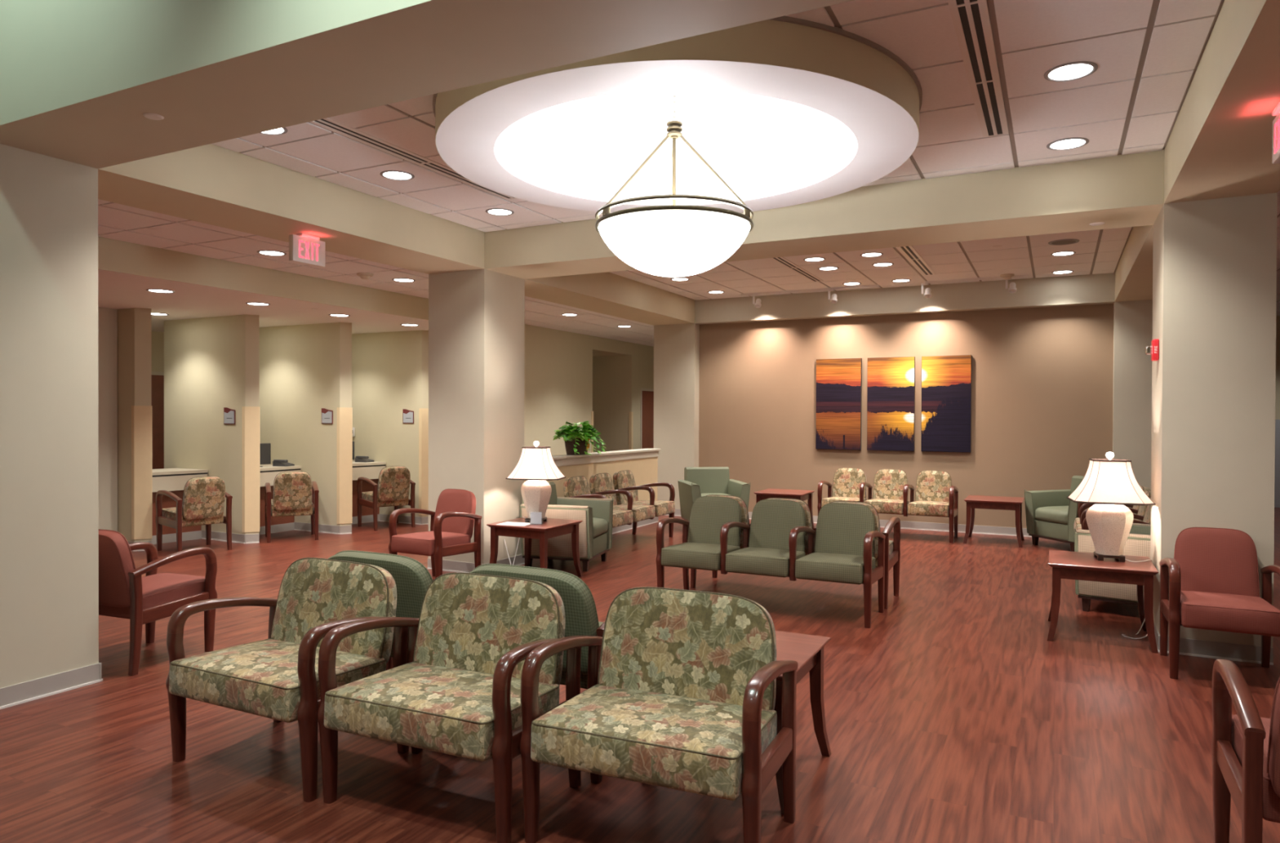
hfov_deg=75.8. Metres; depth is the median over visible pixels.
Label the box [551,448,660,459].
countertop
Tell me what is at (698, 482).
armchair
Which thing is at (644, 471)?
wall
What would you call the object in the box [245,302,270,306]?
recessed light
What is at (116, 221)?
ceiling
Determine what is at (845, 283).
recessed light
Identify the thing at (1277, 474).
trim
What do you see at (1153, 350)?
fire alarm strobe
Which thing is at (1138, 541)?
armchair
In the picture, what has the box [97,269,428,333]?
ceiling
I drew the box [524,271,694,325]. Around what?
ceiling beam
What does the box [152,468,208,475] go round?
countertop
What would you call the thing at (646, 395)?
door
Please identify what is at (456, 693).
chair
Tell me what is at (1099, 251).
ceiling
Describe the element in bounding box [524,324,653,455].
wall
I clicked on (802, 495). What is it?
end table
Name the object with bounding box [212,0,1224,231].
ceiling
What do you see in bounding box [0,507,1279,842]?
floor
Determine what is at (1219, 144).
ceiling beam
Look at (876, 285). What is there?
track
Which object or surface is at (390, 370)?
wall
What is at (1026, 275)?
track
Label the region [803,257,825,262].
recessed light
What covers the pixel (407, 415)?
plaque
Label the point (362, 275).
smoke detector
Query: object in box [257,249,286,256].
recessed light
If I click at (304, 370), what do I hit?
wall
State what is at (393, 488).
chair
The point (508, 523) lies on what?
paper sheet
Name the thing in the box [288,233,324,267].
exit sign
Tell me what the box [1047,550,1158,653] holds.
end table
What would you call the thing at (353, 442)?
monitor
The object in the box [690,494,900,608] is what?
bench
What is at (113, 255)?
ceiling beam
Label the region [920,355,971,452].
canvas
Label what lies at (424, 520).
baseboard
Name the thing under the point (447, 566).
baseboard
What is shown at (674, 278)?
recessed light
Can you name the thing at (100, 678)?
baseboard
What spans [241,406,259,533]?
trim
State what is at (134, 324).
wall partition
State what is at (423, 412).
trim
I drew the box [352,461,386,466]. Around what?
countertop
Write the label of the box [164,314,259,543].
wall
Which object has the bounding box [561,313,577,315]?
recessed light
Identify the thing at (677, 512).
baseboard
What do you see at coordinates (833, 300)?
track spotlight
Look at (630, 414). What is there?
trim
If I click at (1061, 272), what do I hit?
recessed light
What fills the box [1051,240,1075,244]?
grille
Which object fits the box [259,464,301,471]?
countertop
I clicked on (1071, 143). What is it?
recessed light
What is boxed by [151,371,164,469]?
door
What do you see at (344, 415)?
trim
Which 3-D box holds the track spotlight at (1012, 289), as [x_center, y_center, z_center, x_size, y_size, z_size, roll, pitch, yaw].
[4.565,-1.676,10.113,0.131,0.189,0.115,0,0,27]
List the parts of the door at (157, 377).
frame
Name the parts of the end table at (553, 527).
leg, leg, leg, leg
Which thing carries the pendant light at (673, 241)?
hanging from the ceiling medallion
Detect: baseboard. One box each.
[0,663,100,709]
[98,662,102,681]
[134,541,151,551]
[244,533,259,543]
[339,525,351,534]
[421,516,428,524]
[426,558,484,573]
[485,554,524,565]
[666,509,680,516]
[747,511,1031,537]
[1153,622,1159,648]
[1157,635,1273,665]
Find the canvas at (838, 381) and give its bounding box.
[815,358,862,449]
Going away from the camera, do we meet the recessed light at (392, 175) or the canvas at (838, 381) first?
the recessed light at (392, 175)
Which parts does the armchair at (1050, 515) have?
leg, arm, seat, rail, leg, backrest, arm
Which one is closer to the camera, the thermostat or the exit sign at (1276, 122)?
the exit sign at (1276, 122)
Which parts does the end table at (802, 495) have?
leg, leg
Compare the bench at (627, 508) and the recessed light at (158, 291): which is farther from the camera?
the bench at (627, 508)
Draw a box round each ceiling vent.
[309,117,515,199]
[769,257,823,282]
[897,245,936,275]
[946,0,1008,137]
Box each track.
[740,284,879,295]
[924,274,1028,283]
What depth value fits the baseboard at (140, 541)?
9.14 m
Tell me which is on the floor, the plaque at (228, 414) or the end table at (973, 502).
the end table at (973, 502)
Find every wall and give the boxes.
[97,306,117,531]
[151,331,164,372]
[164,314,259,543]
[259,322,351,534]
[351,330,428,524]
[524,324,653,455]
[524,456,658,533]
[592,351,625,452]
[698,303,1113,528]
[1275,315,1279,419]
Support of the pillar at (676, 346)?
on the floor
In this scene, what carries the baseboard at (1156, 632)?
attached to the pillar at (1215, 260)
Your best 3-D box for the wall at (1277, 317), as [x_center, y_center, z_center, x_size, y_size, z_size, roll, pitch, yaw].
[11.330,-0.307,13.818,5.295,3.550,0.100,0,0,27]
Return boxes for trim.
[131,405,152,539]
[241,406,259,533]
[336,407,352,524]
[418,408,428,515]
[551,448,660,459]
[553,451,658,466]
[591,411,593,453]
[628,412,633,449]
[1274,419,1279,507]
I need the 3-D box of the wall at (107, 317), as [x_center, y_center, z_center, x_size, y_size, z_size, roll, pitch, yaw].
[-6.935,0.099,7.264,0.100,2.700,4.480,0,0,27]
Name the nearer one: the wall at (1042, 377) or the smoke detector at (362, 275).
the smoke detector at (362, 275)
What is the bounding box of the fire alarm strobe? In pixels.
[1145,338,1159,361]
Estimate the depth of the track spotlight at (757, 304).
11.59 m
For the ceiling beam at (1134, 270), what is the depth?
8.05 m
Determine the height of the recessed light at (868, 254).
0.011 m
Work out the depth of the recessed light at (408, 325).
10.74 m
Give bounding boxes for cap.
[142,112,164,119]
[1089,222,1105,226]
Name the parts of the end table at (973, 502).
leg, leg, leg, leg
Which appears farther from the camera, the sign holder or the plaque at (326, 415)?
the plaque at (326, 415)
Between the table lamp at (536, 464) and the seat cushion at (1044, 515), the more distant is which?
the seat cushion at (1044, 515)
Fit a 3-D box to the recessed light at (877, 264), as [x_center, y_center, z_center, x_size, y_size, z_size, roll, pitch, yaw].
[2.771,-1.792,9.371,0.242,0.011,0.242,0,0,27]
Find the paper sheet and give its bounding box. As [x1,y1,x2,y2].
[497,521,529,526]
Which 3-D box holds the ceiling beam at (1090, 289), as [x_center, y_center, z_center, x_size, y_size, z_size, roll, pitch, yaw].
[3.268,-1.777,11.216,6.752,0.632,0.180,0,0,27]
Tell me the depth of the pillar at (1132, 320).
9.80 m
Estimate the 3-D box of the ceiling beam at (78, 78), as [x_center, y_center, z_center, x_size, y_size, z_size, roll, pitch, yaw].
[-1.331,-2.210,3.421,18.500,1.582,0.630,0,0,27]
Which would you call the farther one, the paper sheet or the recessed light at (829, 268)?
the recessed light at (829, 268)
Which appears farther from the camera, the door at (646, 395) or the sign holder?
the door at (646, 395)
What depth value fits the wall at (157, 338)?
11.77 m
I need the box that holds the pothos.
[552,421,605,455]
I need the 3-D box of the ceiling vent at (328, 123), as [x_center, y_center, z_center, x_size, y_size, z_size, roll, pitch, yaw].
[-1.472,-1.783,5.648,0.144,0.016,2.056,0,0,27]
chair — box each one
[98,528,217,675]
[155,476,232,551]
[165,557,408,802]
[264,471,319,542]
[317,573,582,842]
[328,550,432,671]
[356,466,415,530]
[388,488,481,578]
[469,564,604,689]
[520,586,798,842]
[1159,527,1279,679]
[1211,659,1279,842]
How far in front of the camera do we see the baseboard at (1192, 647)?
5.20 m
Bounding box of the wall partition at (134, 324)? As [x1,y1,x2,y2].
[117,307,151,542]
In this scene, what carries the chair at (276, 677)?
on the floor
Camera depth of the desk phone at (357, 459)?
11.65 m
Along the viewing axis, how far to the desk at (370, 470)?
11.53 m
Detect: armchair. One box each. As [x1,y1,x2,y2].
[520,481,613,571]
[677,466,750,522]
[1024,475,1090,551]
[1074,523,1151,612]
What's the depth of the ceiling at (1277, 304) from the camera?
8.94 m
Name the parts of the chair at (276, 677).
leg, armrest, leg, seat, leg, rail, backrest, armrest, leg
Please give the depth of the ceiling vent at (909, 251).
9.09 m
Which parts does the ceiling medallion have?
trim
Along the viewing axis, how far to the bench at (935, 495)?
10.51 m
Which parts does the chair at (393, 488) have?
leg, rail, armrest, leg, seat, backrest, leg, leg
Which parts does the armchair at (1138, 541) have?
leg, rail, panel, arm, panel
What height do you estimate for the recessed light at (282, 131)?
0.011 m
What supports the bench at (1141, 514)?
on the floor
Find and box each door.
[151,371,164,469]
[640,388,653,448]
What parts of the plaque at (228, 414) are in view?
plate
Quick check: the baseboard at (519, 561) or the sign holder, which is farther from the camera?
the baseboard at (519, 561)
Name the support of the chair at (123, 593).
on the floor
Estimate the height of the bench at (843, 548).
0.839 m
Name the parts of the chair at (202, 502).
leg, rail, armrest, leg, seat, backrest, leg, rail, leg, armrest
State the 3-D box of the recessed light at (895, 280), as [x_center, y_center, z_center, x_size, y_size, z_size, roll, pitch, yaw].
[3.332,-1.798,10.477,0.242,0.011,0.242,0,0,27]
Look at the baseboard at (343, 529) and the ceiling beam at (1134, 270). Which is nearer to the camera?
the ceiling beam at (1134, 270)
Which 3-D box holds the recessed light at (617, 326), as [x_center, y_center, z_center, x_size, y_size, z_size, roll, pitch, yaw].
[-0.249,-1.529,13.192,0.242,0.011,0.242,0,0,27]
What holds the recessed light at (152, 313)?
in the ceiling at (116, 291)
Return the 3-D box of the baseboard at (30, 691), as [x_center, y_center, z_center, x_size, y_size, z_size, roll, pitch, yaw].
[-4.726,1.449,1.438,0.016,0.105,7.275,0,0,27]
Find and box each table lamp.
[503,440,565,564]
[1066,452,1155,639]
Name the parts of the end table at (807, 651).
leg, leg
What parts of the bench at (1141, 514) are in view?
seat, seat, armrest, armrest, armrest, armrest, backrest, backrest, backrest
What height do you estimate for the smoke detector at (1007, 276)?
0.054 m
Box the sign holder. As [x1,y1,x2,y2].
[529,511,542,524]
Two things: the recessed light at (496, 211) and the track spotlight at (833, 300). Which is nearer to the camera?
the recessed light at (496, 211)
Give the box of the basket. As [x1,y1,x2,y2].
[564,437,589,455]
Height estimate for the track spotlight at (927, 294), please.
0.189 m
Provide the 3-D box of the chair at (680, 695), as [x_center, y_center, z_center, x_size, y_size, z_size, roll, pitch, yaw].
[0.085,1.090,3.015,0.872,0.839,0.668,0,0,23]
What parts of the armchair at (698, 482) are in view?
arm, backrest, arm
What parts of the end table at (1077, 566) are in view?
leg, leg, leg, leg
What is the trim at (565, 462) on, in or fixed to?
on the wall at (644, 471)
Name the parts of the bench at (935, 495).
leg, armrest, leg, seat, backrest, armrest, seat, backrest, armrest, seat frame, seat, backrest, leg, armrest, rail, leg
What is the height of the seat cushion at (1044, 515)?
0.175 m
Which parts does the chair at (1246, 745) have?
leg, rail, armrest, leg, seat, backrest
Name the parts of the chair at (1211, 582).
leg, rail, armrest, leg, backrest, seat, leg, armrest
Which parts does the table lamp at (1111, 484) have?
lamp shade, cord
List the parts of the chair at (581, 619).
seat, leg, armrest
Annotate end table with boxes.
[486,516,582,577]
[753,488,814,528]
[773,631,831,814]
[963,495,1024,547]
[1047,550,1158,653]
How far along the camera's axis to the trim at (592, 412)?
14.86 m
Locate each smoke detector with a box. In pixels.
[356,272,373,279]
[1000,273,1014,279]
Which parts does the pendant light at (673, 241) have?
spacer post, rod, rod, stem, lamp shade, rod, spacer post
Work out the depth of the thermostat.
11.95 m
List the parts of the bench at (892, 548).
leg, leg, backrest, backrest, armrest, backrest, seat, leg, armrest, rail, leg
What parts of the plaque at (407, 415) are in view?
plate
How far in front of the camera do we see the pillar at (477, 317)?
8.01 m
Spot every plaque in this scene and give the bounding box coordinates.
[223,407,235,424]
[321,408,333,423]
[402,408,413,423]
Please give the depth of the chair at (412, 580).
3.99 m
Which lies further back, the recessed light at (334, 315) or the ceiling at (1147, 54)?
the recessed light at (334, 315)
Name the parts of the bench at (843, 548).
leg, armrest, leg, seat, backrest, armrest, seat, backrest, armrest, seat, backrest, leg, armrest, rail, leg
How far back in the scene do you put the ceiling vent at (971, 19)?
4.00 m
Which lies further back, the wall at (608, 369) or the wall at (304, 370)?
the wall at (608, 369)
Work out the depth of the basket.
9.81 m
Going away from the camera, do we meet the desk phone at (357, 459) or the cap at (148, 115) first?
the cap at (148, 115)
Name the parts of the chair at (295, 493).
leg, armrest, leg, seat, backrest, leg, armrest, leg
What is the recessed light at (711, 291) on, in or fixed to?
in the ceiling at (1099, 251)
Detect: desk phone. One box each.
[272,459,294,466]
[355,456,373,462]
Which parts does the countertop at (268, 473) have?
kick panel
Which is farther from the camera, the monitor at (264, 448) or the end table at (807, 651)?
the monitor at (264, 448)
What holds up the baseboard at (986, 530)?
attached to the wall at (1042, 377)
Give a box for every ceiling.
[97,199,653,346]
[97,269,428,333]
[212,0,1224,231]
[608,226,1133,300]
[1275,190,1279,315]
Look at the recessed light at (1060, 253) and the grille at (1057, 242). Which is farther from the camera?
the recessed light at (1060, 253)
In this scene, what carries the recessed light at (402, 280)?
in the ceiling at (116, 221)
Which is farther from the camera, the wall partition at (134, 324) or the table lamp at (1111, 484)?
the wall partition at (134, 324)
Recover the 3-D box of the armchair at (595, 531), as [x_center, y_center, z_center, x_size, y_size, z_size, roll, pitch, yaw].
[-0.741,1.056,8.411,0.747,0.815,0.820,0,0,15]
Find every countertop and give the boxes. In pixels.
[151,468,208,544]
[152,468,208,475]
[258,464,301,534]
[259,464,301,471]
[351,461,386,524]
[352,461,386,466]
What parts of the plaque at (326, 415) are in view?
plate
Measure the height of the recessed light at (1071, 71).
0.011 m
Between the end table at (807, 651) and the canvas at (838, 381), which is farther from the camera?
the canvas at (838, 381)
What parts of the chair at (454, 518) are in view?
leg, armrest, seat, leg, leg, backrest, armrest, rail, leg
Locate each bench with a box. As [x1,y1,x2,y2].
[563,470,675,537]
[655,496,885,628]
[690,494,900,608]
[817,467,958,542]
[1074,485,1151,533]
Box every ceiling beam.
[0,0,853,168]
[97,143,484,274]
[97,236,428,319]
[484,149,1164,279]
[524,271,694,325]
[694,272,1115,324]
[1114,225,1153,302]
[1164,0,1279,203]
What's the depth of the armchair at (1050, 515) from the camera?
9.68 m
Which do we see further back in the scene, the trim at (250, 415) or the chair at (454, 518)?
the trim at (250, 415)
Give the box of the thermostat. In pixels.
[352,427,355,436]
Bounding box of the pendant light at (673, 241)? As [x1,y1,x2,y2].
[595,90,753,277]
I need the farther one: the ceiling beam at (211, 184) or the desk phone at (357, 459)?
the desk phone at (357, 459)
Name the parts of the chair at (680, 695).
leg, armrest, leg, seat, backrest, leg, armrest, rail, leg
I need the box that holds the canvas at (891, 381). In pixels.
[866,356,915,451]
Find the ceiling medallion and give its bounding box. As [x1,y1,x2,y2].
[432,15,922,213]
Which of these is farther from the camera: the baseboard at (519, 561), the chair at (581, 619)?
the baseboard at (519, 561)
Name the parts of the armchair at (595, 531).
backrest, panel, panel, arm, rail, arm, panel, leg, seat, leg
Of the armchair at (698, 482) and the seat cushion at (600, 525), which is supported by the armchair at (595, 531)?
the seat cushion at (600, 525)
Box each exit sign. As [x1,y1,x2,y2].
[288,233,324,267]
[1271,101,1279,164]
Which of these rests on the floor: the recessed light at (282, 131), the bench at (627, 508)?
the bench at (627, 508)
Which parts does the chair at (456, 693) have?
leg, armrest, leg, seat, backrest, leg, armrest, rail, leg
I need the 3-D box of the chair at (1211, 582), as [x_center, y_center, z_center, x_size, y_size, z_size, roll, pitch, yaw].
[3.482,1.088,4.919,0.587,0.839,0.668,0,0,27]
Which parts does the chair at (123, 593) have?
backrest, leg, armrest, seat, leg, armrest, rail, leg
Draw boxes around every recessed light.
[146,288,175,293]
[151,312,168,315]
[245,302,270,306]
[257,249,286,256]
[260,127,287,134]
[328,314,350,316]
[379,170,414,180]
[391,278,415,282]
[400,324,419,326]
[485,208,514,215]
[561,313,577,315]
[617,325,631,327]
[671,277,689,280]
[707,290,724,293]
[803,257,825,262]
[817,266,839,270]
[842,282,861,285]
[859,252,883,257]
[871,262,893,266]
[891,279,911,282]
[1044,61,1097,81]
[1046,137,1088,150]
[1050,251,1075,256]
[1051,270,1073,274]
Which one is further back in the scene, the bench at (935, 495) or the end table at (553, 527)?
the bench at (935, 495)
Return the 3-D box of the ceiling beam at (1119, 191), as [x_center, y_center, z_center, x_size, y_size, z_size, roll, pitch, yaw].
[1.073,-1.752,6.889,6.752,0.632,0.663,0,0,27]
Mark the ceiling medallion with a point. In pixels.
(779, 134)
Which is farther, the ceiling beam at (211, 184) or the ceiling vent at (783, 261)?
the ceiling vent at (783, 261)
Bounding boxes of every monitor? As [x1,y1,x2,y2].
[259,443,271,466]
[352,441,354,459]
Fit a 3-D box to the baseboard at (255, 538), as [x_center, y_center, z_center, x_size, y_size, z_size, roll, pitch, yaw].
[-4.588,1.387,9.719,0.150,0.105,0.016,0,0,-26]
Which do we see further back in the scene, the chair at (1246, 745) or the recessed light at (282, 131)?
the recessed light at (282, 131)
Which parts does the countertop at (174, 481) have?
kick panel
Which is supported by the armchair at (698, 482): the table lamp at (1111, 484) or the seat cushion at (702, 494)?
the seat cushion at (702, 494)
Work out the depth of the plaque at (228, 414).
9.79 m
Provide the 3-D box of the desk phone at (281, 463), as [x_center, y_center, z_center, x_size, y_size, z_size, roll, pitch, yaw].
[-4.654,0.539,10.729,0.200,0.086,0.170,0,0,17]
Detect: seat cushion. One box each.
[592,517,608,537]
[701,493,729,496]
[1035,506,1068,524]
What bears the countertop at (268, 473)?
on the floor
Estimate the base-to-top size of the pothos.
0.408 m
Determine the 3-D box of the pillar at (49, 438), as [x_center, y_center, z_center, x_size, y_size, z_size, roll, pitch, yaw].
[-3.530,0.023,4.549,0.683,2.918,0.630,0,0,27]
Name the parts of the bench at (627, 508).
backrest, armrest, backrest, armrest, seat, backrest, seat, leg, armrest, seat, armrest, leg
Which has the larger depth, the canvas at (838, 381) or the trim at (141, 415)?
the canvas at (838, 381)
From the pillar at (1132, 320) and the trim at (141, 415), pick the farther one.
the pillar at (1132, 320)
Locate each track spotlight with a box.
[752,294,761,308]
[827,289,837,303]
[920,283,931,297]
[1004,277,1016,293]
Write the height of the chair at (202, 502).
0.839 m
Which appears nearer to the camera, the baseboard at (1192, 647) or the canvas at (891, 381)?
the baseboard at (1192, 647)
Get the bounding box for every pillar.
[0,143,98,688]
[428,268,524,564]
[653,323,699,509]
[1112,299,1152,508]
[1150,192,1277,647]
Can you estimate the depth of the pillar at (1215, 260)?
5.22 m
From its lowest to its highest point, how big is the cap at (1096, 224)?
0.008 m
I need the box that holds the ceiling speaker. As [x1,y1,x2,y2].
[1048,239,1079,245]

